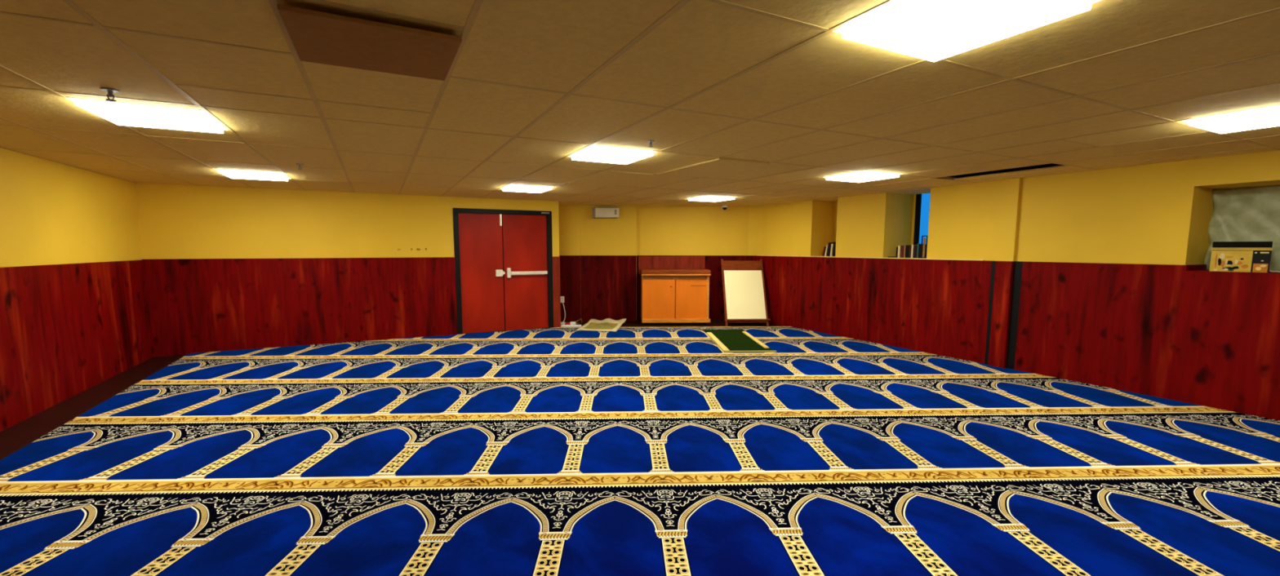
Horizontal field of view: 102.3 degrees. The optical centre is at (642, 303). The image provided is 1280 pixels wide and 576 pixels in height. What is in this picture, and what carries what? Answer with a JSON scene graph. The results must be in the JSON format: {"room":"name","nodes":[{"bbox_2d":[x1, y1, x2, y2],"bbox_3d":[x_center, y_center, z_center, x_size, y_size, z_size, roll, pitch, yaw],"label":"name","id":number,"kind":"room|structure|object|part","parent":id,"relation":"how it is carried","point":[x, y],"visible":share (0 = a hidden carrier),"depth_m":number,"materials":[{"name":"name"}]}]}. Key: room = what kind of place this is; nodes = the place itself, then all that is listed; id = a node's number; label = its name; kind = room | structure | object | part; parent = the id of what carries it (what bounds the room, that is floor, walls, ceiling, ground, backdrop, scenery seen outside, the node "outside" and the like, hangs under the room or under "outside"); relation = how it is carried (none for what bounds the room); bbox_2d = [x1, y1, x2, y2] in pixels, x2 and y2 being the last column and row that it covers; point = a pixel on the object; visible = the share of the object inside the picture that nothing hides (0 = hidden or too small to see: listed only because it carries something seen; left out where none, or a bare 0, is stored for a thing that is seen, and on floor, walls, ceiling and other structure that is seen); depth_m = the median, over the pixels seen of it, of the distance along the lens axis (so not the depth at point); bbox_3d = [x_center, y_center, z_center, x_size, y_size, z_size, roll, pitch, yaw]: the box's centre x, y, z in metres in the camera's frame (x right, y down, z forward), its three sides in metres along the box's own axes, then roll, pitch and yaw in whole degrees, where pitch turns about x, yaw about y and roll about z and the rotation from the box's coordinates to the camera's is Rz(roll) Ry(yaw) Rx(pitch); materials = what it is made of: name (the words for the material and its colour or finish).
{"room":"house of worship","nodes":[
{"label":"house of worship","id":0,"kind":"room"},
{"bbox_2d":[0,147,142,267],"bbox_3d":[-3.835,0.141,1.475,0.250,2.380,11.769,-3,7,-27],"label":"wall","id":1,"kind":"structure","parent":0,"point":[51,212],"depth_m":4.84,"materials":[{"name":"yellow paint"}]},
{"bbox_2d":[0,260,153,431],"bbox_3d":[-3.726,0.605,1.581,0.036,1.235,11.169,-3,7,-27],"label":"wall paneling","id":2,"kind":"structure","parent":1,"relation":"attached to","point":[66,330],"depth_m":4.77,"materials":[{"name":"red wood"}]},
{"bbox_2d":[134,182,559,259],"bbox_3d":[-4.314,-0.595,8.266,5.719,2.380,1.431,-3,7,-27],"label":"wall","id":3,"kind":"structure","parent":0,"point":[175,221],"depth_m":7.16,"materials":[{"name":"yellow paint"}]},
{"bbox_2d":[142,257,457,356],"bbox_3d":[-4.620,-0.027,7.365,3.704,1.243,0.036,-3,7,-27],"label":"wall paneling","id":4,"kind":"structure","parent":3,"relation":"attached to","point":[196,305],"depth_m":7.21,"materials":[{"name":"red wood"}]},
{"bbox_2d":[453,208,553,334],"bbox_3d":[-2.279,-0.537,8.549,1.585,2.010,0.193,-3,7,-27],"label":"door","id":5,"kind":"structure","parent":3,"relation":"in","point":[504,258],"depth_m":8.51,"materials":[{"name":"red metal"}]},
{"bbox_3d":[-2.342,-0.504,8.476,0.143,0.110,0.035,-3,7,-27],"label":"latch plate","id":6,"kind":"part","parent":5,"relation":"part of","materials":[{"name":"metal"}]},
{"bbox_3d":[-1.914,-0.512,8.673,0.625,0.065,0.075,-3,7,-27],"label":"bar rail","id":7,"kind":"part","parent":5,"relation":"part of","materials":[{"name":"metal"}]},
{"bbox_2d":[552,256,560,328],"bbox_3d":[-1.501,-0.193,8.951,0.132,1.243,0.036,-3,7,-27],"label":"trim","id":8,"kind":"structure","parent":3,"relation":"attached to","point":[556,260],"depth_m":8.93,"materials":[{"name":"red wood"}]},
{"bbox_2d":[0,320,783,460],"bbox_3d":[0.192,0.992,4.731,10.388,0.200,13.700,-3,7,-27],"label":"floor","id":9,"kind":"structure","parent":0,"point":[21,434],"depth_m":4.72,"materials":[{"name":"brown wood"}]},
{"bbox_2d":[560,302,581,327],"bbox_3d":[-1.337,0.184,9.428,0.471,0.390,0.680,0,6,-2],"label":"power strip","id":10,"kind":"object","parent":9,"relation":"on","point":[562,326],"visible":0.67,"depth_m":9.12,"materials":[{"name":"white plastic"}]},
{"bbox_2d":[560,319,582,324],"bbox_3d":[-1.322,0.330,9.439,0.418,0.101,0.221,0,6,-2],"label":"power adapter","id":11,"kind":"object","parent":9,"relation":"on","point":[571,322],"visible":0.85,"depth_m":9.34,"materials":[{"name":"white plastic"}]},
{"bbox_2d":[0,326,1279,575],"bbox_3d":[0.478,0.987,3.787,8.696,0.012,11.131,-3,7,-27],"label":"carpet","id":12,"kind":"object","parent":9,"relation":"on","point":[556,451],"visible":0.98,"depth_m":3.23,"materials":[{"name":"blue carpet"}]},
{"bbox_2d":[576,318,626,332],"bbox_3d":[-0.711,0.365,9.113,0.681,0.068,1.116,1,6,7],"label":"rug","id":13,"kind":"object","parent":12,"relation":"on","point":[608,324],"visible":1,"depth_m":9.09,"materials":[{"name":"beige fabric"}]},
{"bbox_2d":[702,329,776,352],"bbox_3d":[1.398,0.535,7.796,0.705,0.030,1.895,0,6,-2],"label":"floor mat","id":14,"kind":"object","parent":12,"relation":"on","point":[728,340],"visible":1,"depth_m":7.55,"materials":[{"name":"green fabric"}]},
{"bbox_2d":[638,256,711,324],"bbox_3d":[0.574,-0.254,9.577,1.290,1.235,0.697,0,6,-2],"label":"cabinet","id":15,"kind":"object","parent":9,"relation":"on","point":[675,290],"visible":1,"depth_m":9.33,"materials":[{"name":"orange wood"}]},
{"bbox_3d":[0.284,-0.079,9.308,0.591,0.715,0.022,0,6,-2],"label":"door","id":16,"kind":"part","parent":15,"relation":"part of","materials":[{"name":"orange wood"}]},
{"bbox_3d":[0.606,0.311,9.353,1.245,0.070,0.055,0,6,-2],"label":"rail","id":17,"kind":"part","parent":15,"relation":"part of","materials":[{"name":"orange wood"}]},
{"bbox_3d":[0.874,-0.084,9.341,0.558,0.720,0.022,0,6,-2],"label":"door","id":18,"kind":"part","parent":15,"relation":"part of","materials":[{"name":"orange wood"}]},
{"bbox_2d":[720,258,770,326],"bbox_3d":[1.869,-0.214,9.498,0.800,1.202,0.713,0,6,-2],"label":"easel","id":19,"kind":"object","parent":9,"relation":"on","point":[744,299],"visible":0.87,"depth_m":9.43,"materials":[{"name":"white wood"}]},
{"bbox_2d":[727,319,770,321],"bbox_3d":[1.894,0.293,9.233,0.770,0.040,0.045,0,6,-2],"label":"tray","id":20,"kind":"object","parent":19,"relation":"on","point":[728,320],"depth_m":9.22,"materials":[{"name":"red wood"}]},
{"bbox_2d":[0,0,1279,206],"bbox_3d":[0.084,-1.283,4.427,10.138,0.030,13.700,-3,7,-27],"label":"ceiling","id":21,"kind":"structure","parent":0,"point":[550,45],"depth_m":2.67,"materials":[{"name":"tile"}]},
{"bbox_2d":[100,87,119,102],"bbox_3d":[-2.667,-1.045,2.585,0.068,0.056,0.068,-3,7,-27],"label":"sprinkler head","id":22,"kind":"object","parent":21,"relation":"attached to","point":[110,91],"visible":1,"depth_m":2.58},
{"bbox_2d":[64,97,228,133],"bbox_3d":[-2.914,-1.113,3.094,0.572,0.031,0.572,-3,7,-27],"label":"recessed light","id":23,"kind":"object","parent":21,"relation":"in","point":[121,113],"visible":1,"depth_m":2.98,"materials":[{"name":"white plastic"}]},
{"bbox_2d":[214,168,290,181],"bbox_3d":[-4.189,-1.384,5.572,0.572,0.031,0.572,-3,7,-27],"label":"recessed light","id":24,"kind":"object","parent":21,"relation":"in","point":[233,174],"visible":1,"depth_m":5.44,"materials":[{"name":"white plastic"}]},
{"bbox_2d":[296,163,303,169],"bbox_3d":[-3.250,-1.299,4.892,0.061,0.050,0.061,-3,7,-27],"label":"sprinkler head","id":25,"kind":"object","parent":21,"relation":"attached to","point":[299,164],"visible":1,"depth_m":4.88},
{"bbox_2d":[276,4,462,80],"bbox_3d":[-1.028,-0.980,1.989,0.555,0.017,0.550,-3,8,-27],"label":"tile","id":26,"kind":"structure","parent":21,"relation":"attached to","point":[316,37],"depth_m":1.91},
{"bbox_2d":[500,184,553,193],"bbox_3d":[-1.533,-1.514,6.812,0.572,0.031,0.572,-3,7,-27],"label":"recessed light","id":27,"kind":"object","parent":21,"relation":"in","point":[513,188],"visible":1,"depth_m":6.66,"materials":[{"name":"white plastic"}]},
{"bbox_3d":[-1.533,-1.528,6.811,0.572,0.003,0.572,-3,7,-27],"label":"frame","id":28,"kind":"part","parent":27,"relation":"part of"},
{"bbox_2d":[568,170,653,186],"bbox_3d":[-0.398,-1.423,5.886,0.565,0.018,1.130,-2,6,-27],"label":"tile","id":29,"kind":"structure","parent":21,"relation":"attached to","point":[605,178],"depth_m":5.82,"materials":[{"name":"beige tile"}]},
{"bbox_2d":[568,145,656,164],"bbox_3d":[-0.263,-1.244,4.343,0.572,0.031,0.572,-3,7,-27],"label":"recessed light","id":30,"kind":"object","parent":21,"relation":"in","point":[600,153],"visible":1,"depth_m":4.23,"materials":[{"name":"white plastic"}]},
{"bbox_3d":[-0.263,-1.258,4.341,0.572,0.003,0.572,-3,7,-27],"label":"frame","id":31,"kind":"part","parent":30,"relation":"part of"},
{"bbox_2d":[0,0,1279,206],"bbox_3d":[0.180,-1.196,3.751,9.088,0.006,11.800,-3,7,-27],"label":"trim","id":32,"kind":"structure","parent":21,"relation":"attached to","point":[477,5],"depth_m":2.78,"materials":[{"name":"white metal"}]},
{"bbox_2d":[647,140,654,147],"bbox_3d":[0.059,-1.178,3.804,0.054,0.045,0.054,-3,7,-27],"label":"sprinkler head","id":33,"kind":"object","parent":21,"relation":"attached to","point":[649,141],"visible":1,"depth_m":3.80},
{"bbox_2d":[687,195,734,201],"bbox_3d":[1.078,-1.653,8.140,0.572,0.031,0.572,-3,7,-27],"label":"recessed light","id":34,"kind":"object","parent":21,"relation":"in","point":[704,198],"visible":1,"depth_m":8.01,"materials":[{"name":"white plastic"}]},
{"bbox_2d":[657,158,769,177],"bbox_3d":[0.656,-1.338,5.116,0.565,0.018,1.130,-4,8,-27],"label":"tile","id":35,"kind":"structure","parent":21,"relation":"attached to","point":[717,166],"depth_m":4.98,"materials":[{"name":"beige tile"}]},
{"bbox_2d":[822,170,902,182],"bbox_3d":[2.380,-1.377,5.609,0.572,0.031,0.572,-3,7,-27],"label":"recessed light","id":36,"kind":"object","parent":21,"relation":"in","point":[865,175],"visible":1,"depth_m":5.51,"materials":[{"name":"white plastic"}]},
{"bbox_3d":[2.380,-1.391,5.607,0.572,0.003,0.572,-3,7,-27],"label":"frame","id":37,"kind":"part","parent":36,"relation":"part of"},
{"bbox_2d":[832,0,1102,62],"bbox_3d":[1.072,-0.961,1.750,0.572,0.031,0.572,-3,7,-27],"label":"recessed light","id":38,"kind":"object","parent":21,"relation":"in","point":[931,30],"visible":1,"depth_m":1.74,"materials":[{"name":"white plastic"}]},
{"bbox_3d":[1.072,-0.975,1.748,0.572,0.003,0.572,-3,7,-27],"label":"frame","id":39,"kind":"part","parent":38,"relation":"part of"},
{"bbox_2d":[946,163,1064,177],"bbox_3d":[3.796,-1.508,5.402,1.186,0.220,1.770,-3,7,-27],"label":"air vent","id":40,"kind":"object","parent":21,"relation":"in","point":[1051,164],"depth_m":5.68,"materials":[{"name":"black metal"}]},
{"bbox_2d":[953,165,1081,181],"bbox_3d":[3.945,-1.386,5.493,0.235,0.016,1.140,-3,7,-27],"label":"tile","id":41,"kind":"structure","parent":21,"relation":"attached to","point":[1058,167],"depth_m":5.42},
{"bbox_2d":[1181,105,1279,133],"bbox_3d":[3.696,-1.097,3.051,0.572,0.031,0.572,-3,7,-27],"label":"recessed light","id":42,"kind":"object","parent":21,"relation":"in","point":[1265,117],"visible":1,"depth_m":3.08,"materials":[{"name":"white plastic"}]},
{"bbox_3d":[3.696,-1.111,3.050,0.572,0.003,0.572,-3,7,-27],"label":"frame","id":43,"kind":"part","parent":42,"relation":"part of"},
{"bbox_2d":[558,205,748,288],"bbox_3d":[0.119,-0.783,10.069,4.037,2.380,0.529,0,6,-5],"label":"wall","id":44,"kind":"structure","parent":0,"point":[637,230],"depth_m":9.85,"materials":[{"name":"yellow paint"}]},
{"bbox_2d":[560,296,564,302],"bbox_3d":[-1.524,-0.078,9.754,0.076,0.120,0.011,0,6,-2],"label":"wall outlet","id":45,"kind":"object","parent":44,"relation":"attached to","point":[562,297],"visible":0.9,"depth_m":9.75,"materials":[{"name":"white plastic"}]},
{"bbox_2d":[592,207,618,218],"bbox_3d":[-0.686,-1.691,9.595,0.490,0.195,0.131,0,6,-2],"label":"wall box","id":46,"kind":"object","parent":44,"relation":"attached to","point":[597,212],"visible":1,"depth_m":9.54,"materials":[{"name":"grey plastic"}]},
{"bbox_2d":[559,255,752,321],"bbox_3d":[0.149,-0.299,9.921,4.003,1.250,0.155,0,6,-5],"label":"trim","id":47,"kind":"structure","parent":44,"relation":"attached to","point":[611,286],"depth_m":9.80,"materials":[{"name":"red wood"}]},
{"bbox_2d":[762,150,1279,265],"bbox_3d":[4.489,-0.360,6.229,0.750,2.380,12.700,-3,7,-27],"label":"wall","id":48,"kind":"structure","parent":0,"point":[1157,213],"depth_m":5.48,"materials":[{"name":"yellow paint"}]},
{"bbox_2d":[747,205,764,255],"bbox_3d":[2.127,-1.399,9.889,0.143,0.950,0.670,-3,7,-27],"label":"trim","id":49,"kind":"structure","parent":48,"relation":"attached to","point":[755,213],"depth_m":9.82,"materials":[{"name":"yellow paint"}]},
{"bbox_2d":[822,246,826,256],"bbox_3d":[3.055,-0.866,8.552,0.152,0.162,0.062,-3,7,-27],"label":"book","id":50,"kind":"object","parent":48,"relation":"in","point":[824,247],"visible":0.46,"depth_m":8.51,"materials":[{"name":"paper"}]},
{"bbox_2d":[824,245,827,256],"bbox_3d":[3.077,-0.872,8.507,0.152,0.181,0.056,-3,7,-27],"label":"book","id":51,"kind":"object","parent":48,"relation":"on","point":[826,250],"visible":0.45,"depth_m":8.47,"materials":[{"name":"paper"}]},
{"bbox_2d":[826,242,833,256],"bbox_3d":[3.102,-0.890,8.458,0.152,0.229,0.074,-3,7,-27],"label":"book","id":52,"kind":"object","parent":48,"relation":"on","point":[829,243],"visible":0.48,"depth_m":8.42,"materials":[{"name":"paper"}]},
{"bbox_2d":[830,244,833,256],"bbox_3d":[3.128,-0.872,8.408,0.152,0.202,0.050,-3,7,-27],"label":"book","id":53,"kind":"object","parent":48,"relation":"on","point":[832,245],"visible":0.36,"depth_m":8.37,"materials":[{"name":"paper"}]},
{"bbox_2d":[832,241,835,256],"bbox_3d":[3.157,-0.884,8.350,0.152,0.238,0.072,-3,7,-27],"label":"book","id":54,"kind":"object","parent":48,"relation":"on","point":[834,242],"visible":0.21,"depth_m":8.32,"materials":[{"name":"paper"}]},
{"bbox_2d":[761,255,984,260],"bbox_3d":[3.139,-0.725,8.037,0.062,0.012,4.200,-3,7,-27],"label":"trim","id":55,"kind":"structure","parent":48,"relation":"attached to","point":[762,255],"depth_m":7.38,"materials":[{"name":"beige wood"}]},
{"bbox_2d":[897,245,900,257],"bbox_3d":[3.665,-0.734,7.290,0.142,0.166,0.031,-3,7,-27],"label":"book","id":56,"kind":"object","parent":48,"relation":"on","point":[899,246],"visible":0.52,"depth_m":7.25,"materials":[{"name":"paper"}]},
{"bbox_2d":[899,245,904,257],"bbox_3d":[3.685,-0.732,7.249,0.142,0.171,0.046,-3,7,-27],"label":"book","id":57,"kind":"object","parent":48,"relation":"in","point":[902,247],"visible":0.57,"depth_m":7.21,"materials":[{"name":"paper"}]},
{"bbox_2d":[905,244,909,257],"bbox_3d":[3.722,-0.726,7.178,0.142,0.176,0.044,-3,7,-27],"label":"book","id":58,"kind":"object","parent":48,"relation":"on","point":[907,248],"visible":0.38,"depth_m":7.14,"materials":[{"name":"paper"}]},
{"bbox_2d":[908,244,911,257],"bbox_3d":[3.741,-0.722,7.140,0.142,0.176,0.028,-3,7,-27],"label":"book","id":59,"kind":"object","parent":48,"relation":"on","point":[910,246],"visible":0.39,"depth_m":7.11,"materials":[{"name":"paper"}]},
{"bbox_2d":[911,244,914,257],"bbox_3d":[3.757,-0.720,7.110,0.142,0.178,0.024,-3,7,-27],"label":"book","id":60,"kind":"object","parent":48,"relation":"in","point":[912,248],"visible":0.36,"depth_m":7.08,"materials":[{"name":"paper"}]},
{"bbox_2d":[913,244,917,257],"bbox_3d":[3.776,-0.714,7.072,0.142,0.176,0.041,-3,7,-27],"label":"book","id":61,"kind":"object","parent":48,"relation":"on","point":[915,246],"visible":0.48,"depth_m":7.04,"materials":[{"name":"paper"}]},
{"bbox_2d":[916,244,923,257],"bbox_3d":[3.794,-0.720,7.037,0.142,0.194,0.020,-3,7,-27],"label":"book","id":62,"kind":"object","parent":48,"relation":"on","point":[917,247],"visible":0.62,"depth_m":7.00,"materials":[{"name":"paper"}]},
{"bbox_2d":[913,193,930,258],"bbox_3d":[4.173,-1.108,7.329,0.065,0.930,0.640,-3,7,-27],"label":"window","id":63,"kind":"structure","parent":48,"relation":"in","point":[922,201],"depth_m":7.51,"materials":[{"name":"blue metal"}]},
{"bbox_3d":[4.123,-1.127,7.409,0.010,0.910,0.310,-3,7,-27],"label":"pane","id":64,"kind":"part","parent":63,"relation":"part of","materials":[{"name":"blue glass"}]},
{"bbox_2d":[918,244,925,257],"bbox_3d":[3.811,-0.712,7.005,0.142,0.184,0.039,-3,7,-27],"label":"book","id":65,"kind":"object","parent":48,"relation":"in","point":[919,251],"visible":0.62,"depth_m":6.98,"materials":[{"name":"paper"}]},
{"bbox_2d":[920,235,928,258],"bbox_3d":[3.823,-0.762,6.933,0.140,0.300,0.082,-3,7,-27],"label":"bookend","id":66,"kind":"object","parent":48,"relation":"on","point":[922,250],"visible":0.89,"depth_m":6.91,"materials":[{"name":"black metal"}]},
{"bbox_2d":[987,261,1014,368],"bbox_3d":[4.175,0.131,6.011,0.055,1.250,0.175,-3,7,-27],"label":"trim","id":67,"kind":"structure","parent":48,"relation":"attached to","point":[1004,270],"depth_m":5.99,"materials":[{"name":"red wood"}]},
{"bbox_2d":[984,261,1022,369],"bbox_3d":[4.206,0.131,6.010,0.040,1.250,0.325,-3,7,-27],"label":"trim","id":68,"kind":"structure","parent":48,"relation":"attached to","point":[1017,274],"depth_m":5.93,"materials":[{"name":"red wood"}]},
{"bbox_2d":[995,177,1022,261],"bbox_3d":[4.223,-0.966,5.921,0.145,0.950,0.195,-3,7,-27],"label":"trim","id":69,"kind":"structure","parent":48,"relation":"attached to","point":[1011,188],"depth_m":5.88,"materials":[{"name":"yellow paint"}]},
{"bbox_2d":[752,255,1279,420],"bbox_3d":[4.743,0.186,5.516,0.536,1.250,10.500,-3,7,-27],"label":"wall paneling","id":70,"kind":"structure","parent":48,"relation":"attached to","point":[1166,331],"depth_m":5.31,"materials":[{"name":"red wood"}]},
{"bbox_2d":[1186,270,1279,275],"bbox_3d":[5.381,-0.245,4.214,0.538,0.010,1.198,-3,7,-27],"label":"trim","id":71,"kind":"structure","parent":48,"relation":"attached to","point":[1196,271],"depth_m":4.37,"materials":[{"name":"red wood"}]},
{"bbox_2d":[1208,241,1272,272],"bbox_3d":[5.163,-0.407,4.459,0.203,0.257,0.339,-5,8,-41],"label":"carton","id":72,"kind":"object","parent":71,"relation":"on","point":[1226,256],"visible":0.99,"depth_m":4.39,"materials":[{"name":"yellow cardboard"}]},
{"bbox_2d":[1208,250,1253,272],"bbox_3d":[5.057,-0.365,4.438,0.007,0.179,0.235,-5,8,-41],"label":"picture","id":73,"kind":"object","parent":72,"relation":"attached to","point":[1220,260],"depth_m":4.43},
{"bbox_2d":[1252,263,1268,272],"bbox_3d":[5.166,-0.298,4.317,0.007,0.072,0.080,-5,8,-41],"label":"picture","id":74,"kind":"object","parent":72,"relation":"attached to","point":[1256,268],"depth_m":4.31},
{"bbox_2d":[1204,185,1279,271],"bbox_3d":[5.595,-0.633,4.293,0.080,0.748,1.218,-4,7,-30],"label":"plastic film","id":75,"kind":"object","parent":48,"relation":"attached to","point":[1246,214],"visible":0.72,"depth_m":4.62,"materials":[{"name":"clear plastic"}]}
]}

